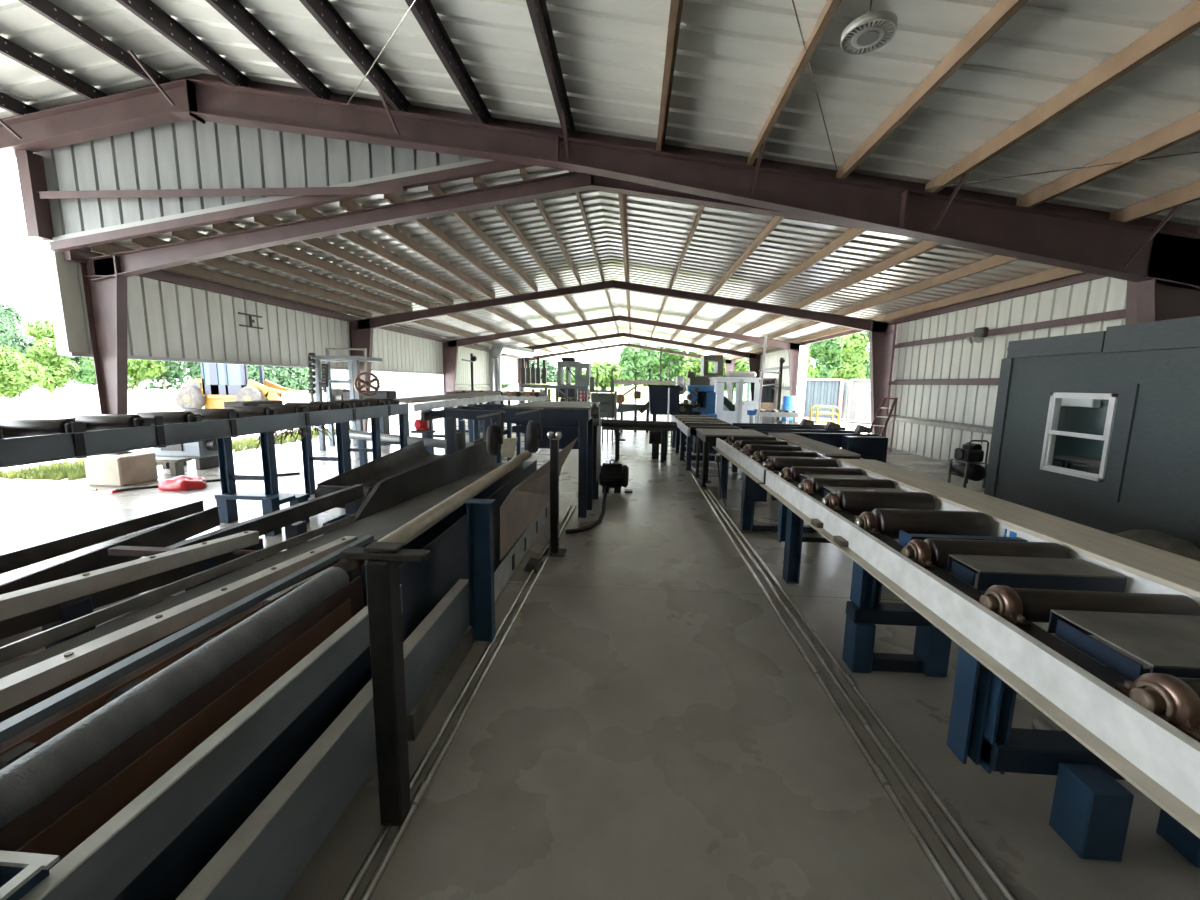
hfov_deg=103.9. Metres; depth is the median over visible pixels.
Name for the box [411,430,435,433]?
shelf
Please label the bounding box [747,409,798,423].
conveyor
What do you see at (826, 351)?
tree
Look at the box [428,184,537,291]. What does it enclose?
roof purlin
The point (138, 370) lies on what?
tree
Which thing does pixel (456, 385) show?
wall girt
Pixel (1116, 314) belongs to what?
beam
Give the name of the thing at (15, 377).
tree
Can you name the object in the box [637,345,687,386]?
tree
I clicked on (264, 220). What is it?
roof purlin
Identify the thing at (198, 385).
grille
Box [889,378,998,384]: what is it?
beam
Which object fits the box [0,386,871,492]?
ground
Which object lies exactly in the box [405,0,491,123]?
roof purlin
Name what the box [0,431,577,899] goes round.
conveyor
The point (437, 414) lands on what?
table
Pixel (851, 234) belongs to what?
roof purlin
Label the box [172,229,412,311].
roof purlin
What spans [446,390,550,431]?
conveyor
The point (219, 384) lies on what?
wheel loader
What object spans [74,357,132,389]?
tree
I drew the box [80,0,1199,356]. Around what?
ceiling
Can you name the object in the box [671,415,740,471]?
conveyor
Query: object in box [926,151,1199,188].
cable
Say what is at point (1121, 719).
conveyor
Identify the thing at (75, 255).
trim
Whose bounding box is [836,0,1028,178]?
roof purlin
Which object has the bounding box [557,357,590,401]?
cabin
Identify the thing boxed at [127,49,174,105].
brace
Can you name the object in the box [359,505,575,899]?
rail
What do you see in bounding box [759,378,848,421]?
shipping container
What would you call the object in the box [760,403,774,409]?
crate
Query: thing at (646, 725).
floor
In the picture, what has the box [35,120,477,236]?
wall
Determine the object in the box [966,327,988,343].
light
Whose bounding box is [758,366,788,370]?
beam
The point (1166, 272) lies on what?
frame
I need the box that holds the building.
[331,369,443,402]
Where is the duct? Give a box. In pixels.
[490,342,534,404]
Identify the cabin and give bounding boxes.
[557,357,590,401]
[709,371,759,423]
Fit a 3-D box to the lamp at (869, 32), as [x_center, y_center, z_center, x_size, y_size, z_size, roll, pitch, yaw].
[1.789,-2.983,3.097,0.326,0.490,0.326,1,8,4]
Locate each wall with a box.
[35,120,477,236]
[54,248,517,407]
[759,349,789,419]
[886,277,1126,466]
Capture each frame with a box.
[0,78,1199,322]
[80,172,1136,453]
[349,280,896,436]
[442,315,805,406]
[490,332,760,389]
[518,343,734,402]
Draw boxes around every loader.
[175,363,323,409]
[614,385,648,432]
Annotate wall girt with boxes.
[455,384,489,386]
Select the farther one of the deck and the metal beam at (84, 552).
the deck
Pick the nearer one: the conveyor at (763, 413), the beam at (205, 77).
the beam at (205, 77)
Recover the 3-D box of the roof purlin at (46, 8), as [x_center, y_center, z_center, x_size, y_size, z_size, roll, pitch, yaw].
[-6.184,-3.798,-0.842,0.110,0.190,14.340,1,8,4]
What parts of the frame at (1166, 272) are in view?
post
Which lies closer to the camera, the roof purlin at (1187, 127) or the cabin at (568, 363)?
the roof purlin at (1187, 127)
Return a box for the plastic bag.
[158,475,206,490]
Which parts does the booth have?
sash, pane, sash, pane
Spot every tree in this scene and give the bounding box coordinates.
[0,304,38,359]
[0,310,19,346]
[0,346,45,398]
[21,318,79,395]
[61,355,85,390]
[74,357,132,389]
[127,359,166,392]
[135,361,193,389]
[174,361,201,379]
[247,365,256,380]
[247,365,314,390]
[301,367,322,390]
[501,384,512,388]
[530,358,556,382]
[564,368,584,383]
[583,360,621,386]
[617,342,650,386]
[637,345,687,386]
[675,351,704,380]
[700,354,748,382]
[806,344,818,378]
[809,337,842,378]
[814,331,869,371]
[829,332,868,379]
[864,362,869,378]
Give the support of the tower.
on the floor
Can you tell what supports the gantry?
on the floor
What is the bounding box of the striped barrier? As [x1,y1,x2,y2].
[579,391,589,401]
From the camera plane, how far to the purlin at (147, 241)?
9.75 m
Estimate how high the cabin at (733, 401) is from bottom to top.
2.095 m
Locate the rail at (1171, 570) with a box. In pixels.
[837,459,1199,598]
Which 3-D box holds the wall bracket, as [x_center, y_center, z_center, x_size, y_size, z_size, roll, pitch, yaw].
[-7.564,-2.799,10.198,0.060,0.280,0.600,1,8,4]
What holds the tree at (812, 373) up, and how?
on the ground at (67, 402)
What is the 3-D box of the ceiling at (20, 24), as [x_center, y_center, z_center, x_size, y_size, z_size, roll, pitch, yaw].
[-9.157,-3.513,-0.588,6.850,1.132,14.550,1,8,4]
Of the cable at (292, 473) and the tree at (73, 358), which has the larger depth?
the tree at (73, 358)
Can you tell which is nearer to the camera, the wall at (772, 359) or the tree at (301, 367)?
the wall at (772, 359)
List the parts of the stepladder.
rail, rail, rail, rail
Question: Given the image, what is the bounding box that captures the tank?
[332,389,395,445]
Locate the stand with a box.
[777,420,797,423]
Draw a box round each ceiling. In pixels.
[0,0,201,118]
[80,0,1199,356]
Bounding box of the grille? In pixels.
[186,382,201,388]
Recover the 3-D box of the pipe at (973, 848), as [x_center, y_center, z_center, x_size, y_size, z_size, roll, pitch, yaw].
[1.718,0.630,7.308,0.082,0.039,13.500,1,8,4]
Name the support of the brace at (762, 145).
hanging from the roof purlin at (831, 6)
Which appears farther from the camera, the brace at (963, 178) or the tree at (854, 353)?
the tree at (854, 353)
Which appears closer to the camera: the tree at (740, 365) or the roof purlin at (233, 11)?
the roof purlin at (233, 11)
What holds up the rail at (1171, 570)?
on the conveyor at (1121, 719)
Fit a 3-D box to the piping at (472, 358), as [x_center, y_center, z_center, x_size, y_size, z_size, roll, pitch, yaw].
[-6.265,-3.116,22.364,0.287,3.000,1.782,1,8,4]
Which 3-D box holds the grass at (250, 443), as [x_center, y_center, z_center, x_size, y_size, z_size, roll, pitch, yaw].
[-8.854,-0.385,13.223,1.631,0.141,5.049,1,8,4]
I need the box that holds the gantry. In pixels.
[308,348,381,450]
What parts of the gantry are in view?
post, post, cross rail, frame, frame, post, post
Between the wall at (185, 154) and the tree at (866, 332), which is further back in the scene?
the tree at (866, 332)
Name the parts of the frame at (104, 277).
plate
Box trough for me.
[315,440,446,508]
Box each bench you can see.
[156,457,190,475]
[759,417,773,423]
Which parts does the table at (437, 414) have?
leg, arm, leg, arm, arm, leg, leg, leg, leg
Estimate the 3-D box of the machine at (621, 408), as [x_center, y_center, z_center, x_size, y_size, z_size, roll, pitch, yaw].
[1.131,-1.387,15.907,1.465,1.594,0.630,1,8,4]
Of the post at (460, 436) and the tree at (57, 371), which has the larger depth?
the tree at (57, 371)
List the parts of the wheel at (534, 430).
arm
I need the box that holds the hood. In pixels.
[181,379,206,395]
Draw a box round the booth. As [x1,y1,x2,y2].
[984,316,1199,548]
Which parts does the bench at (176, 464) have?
leg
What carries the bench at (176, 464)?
on the floor
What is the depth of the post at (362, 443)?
9.09 m
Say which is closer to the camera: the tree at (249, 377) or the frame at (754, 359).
the frame at (754, 359)
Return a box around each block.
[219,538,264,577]
[523,557,542,572]
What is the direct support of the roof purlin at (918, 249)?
attached to the ceiling at (734, 60)
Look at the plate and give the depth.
5.70 m
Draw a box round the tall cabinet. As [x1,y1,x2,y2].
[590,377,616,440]
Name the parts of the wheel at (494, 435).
arm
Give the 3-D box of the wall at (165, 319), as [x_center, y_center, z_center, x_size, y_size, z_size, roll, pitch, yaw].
[-6.915,-3.167,20.619,0.037,3.576,27.620,1,8,4]
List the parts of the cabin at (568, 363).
cabin frame, tower panel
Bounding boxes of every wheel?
[476,411,505,455]
[515,408,543,452]
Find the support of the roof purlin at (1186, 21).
attached to the ceiling at (734, 60)
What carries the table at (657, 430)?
on the floor
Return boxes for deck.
[732,418,887,462]
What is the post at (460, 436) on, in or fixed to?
on the floor
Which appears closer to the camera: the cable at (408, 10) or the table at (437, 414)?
the cable at (408, 10)
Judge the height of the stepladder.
1.394 m
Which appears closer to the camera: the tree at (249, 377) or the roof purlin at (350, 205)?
the roof purlin at (350, 205)
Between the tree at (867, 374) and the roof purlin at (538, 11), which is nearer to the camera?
the roof purlin at (538, 11)
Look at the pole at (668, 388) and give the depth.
11.49 m
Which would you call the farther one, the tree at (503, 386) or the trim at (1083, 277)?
the tree at (503, 386)
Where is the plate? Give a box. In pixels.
[768,433,860,458]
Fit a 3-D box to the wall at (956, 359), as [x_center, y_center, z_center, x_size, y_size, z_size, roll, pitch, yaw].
[7.274,-0.361,2.248,0.037,3.577,21.550,1,8,4]
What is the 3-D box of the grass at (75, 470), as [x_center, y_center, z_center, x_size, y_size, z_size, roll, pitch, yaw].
[-9.207,0.222,8.928,1.730,0.141,2.784,1,8,4]
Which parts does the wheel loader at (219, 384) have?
cab glass, cab frame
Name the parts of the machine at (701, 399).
recess panel, frame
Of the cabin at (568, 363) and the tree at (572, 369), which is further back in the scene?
the tree at (572, 369)
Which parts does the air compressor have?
leg, leg, tank, deck plate, handle, leg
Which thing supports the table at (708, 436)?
on the floor
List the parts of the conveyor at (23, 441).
rail, rail, leg, bench leg, guard plate, leg, bark strips, bench leg, leg, leg, leg, leg, leg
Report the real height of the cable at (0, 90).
0.362 m
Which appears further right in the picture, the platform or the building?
the platform
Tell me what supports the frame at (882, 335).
on the floor
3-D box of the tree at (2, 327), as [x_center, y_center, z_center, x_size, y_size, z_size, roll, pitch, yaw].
[-70.009,-11.094,50.127,9.732,9.444,8.604,1,8,4]
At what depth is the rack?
22.07 m
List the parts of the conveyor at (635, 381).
post, post, rail, post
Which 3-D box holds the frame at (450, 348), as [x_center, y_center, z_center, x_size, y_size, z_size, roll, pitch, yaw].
[0.835,-3.467,20.185,15.470,4.501,0.230,1,8,4]
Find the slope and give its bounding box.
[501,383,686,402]
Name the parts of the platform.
post, post, post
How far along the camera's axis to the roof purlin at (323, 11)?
4.90 m
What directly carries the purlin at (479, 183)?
attached to the ceiling at (734, 60)
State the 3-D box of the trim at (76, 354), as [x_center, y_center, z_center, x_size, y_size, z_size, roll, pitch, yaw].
[-7.367,-2.386,13.796,0.070,0.060,13.860,1,8,4]
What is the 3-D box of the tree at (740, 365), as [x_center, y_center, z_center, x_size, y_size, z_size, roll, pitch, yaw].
[15.367,-9.015,55.395,6.962,6.436,6.202,-7,11,-44]
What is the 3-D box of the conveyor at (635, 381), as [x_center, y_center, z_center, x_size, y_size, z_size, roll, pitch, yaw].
[2.264,-3.087,24.967,5.061,2.437,0.500,1,8,4]
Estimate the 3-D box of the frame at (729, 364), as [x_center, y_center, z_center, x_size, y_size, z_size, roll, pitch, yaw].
[1.782,-5.375,33.678,15.470,4.501,0.230,1,8,4]
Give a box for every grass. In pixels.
[0,448,194,480]
[231,427,351,451]
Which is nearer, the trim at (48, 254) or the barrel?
the trim at (48, 254)
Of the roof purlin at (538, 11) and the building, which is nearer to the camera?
the roof purlin at (538, 11)
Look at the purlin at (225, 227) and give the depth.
9.70 m
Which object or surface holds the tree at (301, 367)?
on the ground at (67, 402)
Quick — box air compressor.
[947,440,988,487]
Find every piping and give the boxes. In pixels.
[462,353,476,389]
[760,358,784,421]
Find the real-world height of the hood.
1.423 m
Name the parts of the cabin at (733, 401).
pane, roof panel, pane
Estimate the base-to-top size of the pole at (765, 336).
2.960 m
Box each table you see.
[395,392,501,453]
[421,403,533,463]
[601,419,676,462]
[695,428,768,486]
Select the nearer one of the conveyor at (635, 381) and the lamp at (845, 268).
the lamp at (845, 268)
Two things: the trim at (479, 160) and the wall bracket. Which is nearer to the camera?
the trim at (479, 160)
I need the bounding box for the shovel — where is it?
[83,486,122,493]
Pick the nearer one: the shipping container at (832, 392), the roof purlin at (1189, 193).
the roof purlin at (1189, 193)
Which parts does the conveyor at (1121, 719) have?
leg, rail, leg, gusset plate, leg, leg, plate, plate, leg, leg, plate, leg, leg, leg, rail, leg, plate, plate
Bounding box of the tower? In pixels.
[686,355,723,384]
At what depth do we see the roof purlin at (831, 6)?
4.04 m
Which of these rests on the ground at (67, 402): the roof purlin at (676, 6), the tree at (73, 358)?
the tree at (73, 358)
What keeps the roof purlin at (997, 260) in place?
attached to the ceiling at (734, 60)
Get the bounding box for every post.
[359,440,367,465]
[457,432,463,450]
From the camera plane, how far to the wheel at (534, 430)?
4.99 m
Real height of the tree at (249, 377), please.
7.621 m
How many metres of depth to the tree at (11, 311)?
61.82 m
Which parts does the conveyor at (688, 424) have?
leg, leg, rail, leg, leg, drive motor, drive motor, leg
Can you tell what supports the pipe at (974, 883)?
on the floor
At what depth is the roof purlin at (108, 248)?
9.38 m
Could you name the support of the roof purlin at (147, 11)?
attached to the ceiling at (734, 60)
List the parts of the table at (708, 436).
leg, leg, post, plate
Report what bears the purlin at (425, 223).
attached to the ceiling at (734, 60)
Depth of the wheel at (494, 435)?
5.04 m
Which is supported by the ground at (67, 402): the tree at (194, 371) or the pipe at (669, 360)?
the tree at (194, 371)
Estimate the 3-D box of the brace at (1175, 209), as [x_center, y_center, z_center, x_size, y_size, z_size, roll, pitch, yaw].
[6.130,-2.375,5.237,0.036,0.553,0.525,1,8,4]
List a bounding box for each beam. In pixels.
[0,501,220,639]
[1,73,1197,232]
[36,186,406,198]
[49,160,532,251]
[166,484,363,549]
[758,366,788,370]
[771,386,789,389]
[885,414,992,433]
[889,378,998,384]
[892,309,1125,348]
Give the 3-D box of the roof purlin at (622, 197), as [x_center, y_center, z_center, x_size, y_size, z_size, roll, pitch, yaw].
[1.231,-5.728,19.858,0.110,0.190,27.880,1,8,4]
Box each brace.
[0,119,21,138]
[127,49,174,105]
[376,85,399,135]
[561,109,569,158]
[749,141,765,194]
[932,173,968,229]
[1122,205,1181,267]
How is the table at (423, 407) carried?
on the floor
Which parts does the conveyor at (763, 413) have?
leg, rail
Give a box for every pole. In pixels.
[660,351,661,380]
[667,388,669,450]
[756,335,766,422]
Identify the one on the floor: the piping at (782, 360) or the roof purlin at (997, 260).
the piping at (782, 360)
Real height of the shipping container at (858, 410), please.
2.000 m
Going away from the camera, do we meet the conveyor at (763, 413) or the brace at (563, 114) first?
the brace at (563, 114)
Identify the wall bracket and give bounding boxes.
[238,312,262,328]
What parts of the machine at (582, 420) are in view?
leg, leg, plate, leg, leg, leg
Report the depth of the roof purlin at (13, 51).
5.66 m
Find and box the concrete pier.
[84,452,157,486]
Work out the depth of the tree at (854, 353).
30.73 m
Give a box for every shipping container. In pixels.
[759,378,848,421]
[845,379,870,422]
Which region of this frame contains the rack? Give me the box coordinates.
[520,357,549,402]
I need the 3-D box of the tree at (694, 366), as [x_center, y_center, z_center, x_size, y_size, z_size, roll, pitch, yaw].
[14.823,-12.210,71.996,8.069,8.357,7.206,1,8,4]
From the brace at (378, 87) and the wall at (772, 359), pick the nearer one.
the brace at (378, 87)
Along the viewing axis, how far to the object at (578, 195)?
9.29 m
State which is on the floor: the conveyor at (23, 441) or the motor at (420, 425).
the conveyor at (23, 441)
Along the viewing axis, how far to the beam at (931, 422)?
10.45 m
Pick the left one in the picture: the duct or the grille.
the grille
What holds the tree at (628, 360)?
on the ground at (67, 402)
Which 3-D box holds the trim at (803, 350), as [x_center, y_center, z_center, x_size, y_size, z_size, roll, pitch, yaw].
[8.338,-2.649,19.485,0.350,3.277,0.070,1,8,4]
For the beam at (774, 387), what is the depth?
21.96 m
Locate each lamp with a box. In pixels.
[841,0,897,54]
[842,267,857,271]
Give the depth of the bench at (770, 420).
18.55 m
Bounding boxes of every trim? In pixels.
[42,247,68,354]
[43,158,494,244]
[63,249,520,358]
[67,352,443,373]
[732,272,1106,360]
[795,346,808,423]
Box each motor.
[414,419,428,430]
[599,459,632,492]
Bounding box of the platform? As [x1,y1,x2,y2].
[530,385,589,401]
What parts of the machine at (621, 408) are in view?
leg, leg, motor, sloped plate, leg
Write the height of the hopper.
1.627 m
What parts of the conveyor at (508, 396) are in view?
leg, rail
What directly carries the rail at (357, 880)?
on the floor
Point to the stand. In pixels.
(778, 421)
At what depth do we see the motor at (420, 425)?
9.15 m
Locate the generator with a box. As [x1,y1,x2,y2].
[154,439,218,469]
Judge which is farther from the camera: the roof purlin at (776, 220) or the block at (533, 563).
the roof purlin at (776, 220)
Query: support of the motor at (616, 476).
on the floor
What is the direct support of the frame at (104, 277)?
on the floor
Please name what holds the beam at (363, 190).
attached to the wall at (185, 154)
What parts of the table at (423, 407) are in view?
leg, leg, leg, leg, rail, leg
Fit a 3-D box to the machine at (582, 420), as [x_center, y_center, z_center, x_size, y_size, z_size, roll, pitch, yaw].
[-0.904,0.002,6.568,1.880,1.421,1.750,1,8,4]
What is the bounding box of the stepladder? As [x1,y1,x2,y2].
[867,398,897,450]
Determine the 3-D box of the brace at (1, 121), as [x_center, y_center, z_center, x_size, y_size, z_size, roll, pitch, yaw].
[-7.674,-4.237,5.943,0.036,0.350,0.519,1,8,4]
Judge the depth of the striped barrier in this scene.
18.51 m
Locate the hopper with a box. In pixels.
[648,385,679,445]
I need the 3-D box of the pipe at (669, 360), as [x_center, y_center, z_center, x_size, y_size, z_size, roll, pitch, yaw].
[5.231,-3.538,26.467,2.868,2.988,0.060,1,8,4]
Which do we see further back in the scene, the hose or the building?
the building
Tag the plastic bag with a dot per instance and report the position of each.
(182, 482)
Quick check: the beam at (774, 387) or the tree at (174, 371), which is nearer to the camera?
the beam at (774, 387)
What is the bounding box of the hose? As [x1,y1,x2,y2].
[565,486,606,533]
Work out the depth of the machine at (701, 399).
13.35 m
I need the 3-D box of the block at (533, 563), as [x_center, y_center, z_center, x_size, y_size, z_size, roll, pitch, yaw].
[-0.603,1.027,4.227,0.141,0.060,0.249,2,8,9]
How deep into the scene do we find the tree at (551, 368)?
62.05 m
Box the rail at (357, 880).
[341,505,570,899]
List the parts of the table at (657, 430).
leg, leg, drive motor, leg, leg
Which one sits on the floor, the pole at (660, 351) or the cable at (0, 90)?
the pole at (660, 351)
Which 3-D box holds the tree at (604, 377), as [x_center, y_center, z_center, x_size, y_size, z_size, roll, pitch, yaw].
[0.274,-9.619,63.438,5.990,5.172,4.838,-6,10,-39]
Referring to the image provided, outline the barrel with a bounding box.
[781,396,795,420]
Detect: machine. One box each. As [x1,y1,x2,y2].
[445,401,600,517]
[676,376,717,440]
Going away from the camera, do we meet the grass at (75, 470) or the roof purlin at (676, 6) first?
the roof purlin at (676, 6)
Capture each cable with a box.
[0,90,37,100]
[111,472,299,491]
[346,0,415,105]
[792,0,837,171]
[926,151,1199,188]
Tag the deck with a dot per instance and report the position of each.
(869, 446)
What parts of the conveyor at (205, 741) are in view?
edge rail, plate, skirt plate, post, post, yellow guard, skirt plate, knob, post, plate, knob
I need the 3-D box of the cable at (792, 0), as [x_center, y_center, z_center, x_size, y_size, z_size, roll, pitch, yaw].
[1.850,-3.207,4.074,0.012,0.362,3.226,6,10,33]
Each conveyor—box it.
[0,398,409,535]
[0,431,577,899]
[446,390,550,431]
[596,369,691,412]
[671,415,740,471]
[713,435,1199,867]
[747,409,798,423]
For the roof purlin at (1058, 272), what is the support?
attached to the ceiling at (734, 60)
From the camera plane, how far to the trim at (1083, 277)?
9.33 m
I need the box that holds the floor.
[0,404,1199,899]
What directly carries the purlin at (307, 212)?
attached to the ceiling at (734, 60)
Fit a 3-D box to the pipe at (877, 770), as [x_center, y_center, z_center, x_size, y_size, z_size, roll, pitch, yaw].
[1.490,0.822,5.934,0.070,0.039,10.701,1,8,4]
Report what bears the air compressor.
on the floor
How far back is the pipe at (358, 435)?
8.94 m
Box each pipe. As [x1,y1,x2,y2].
[349,430,473,448]
[667,360,700,380]
[679,447,1016,899]
[684,459,963,899]
[705,490,991,899]
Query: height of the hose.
0.122 m

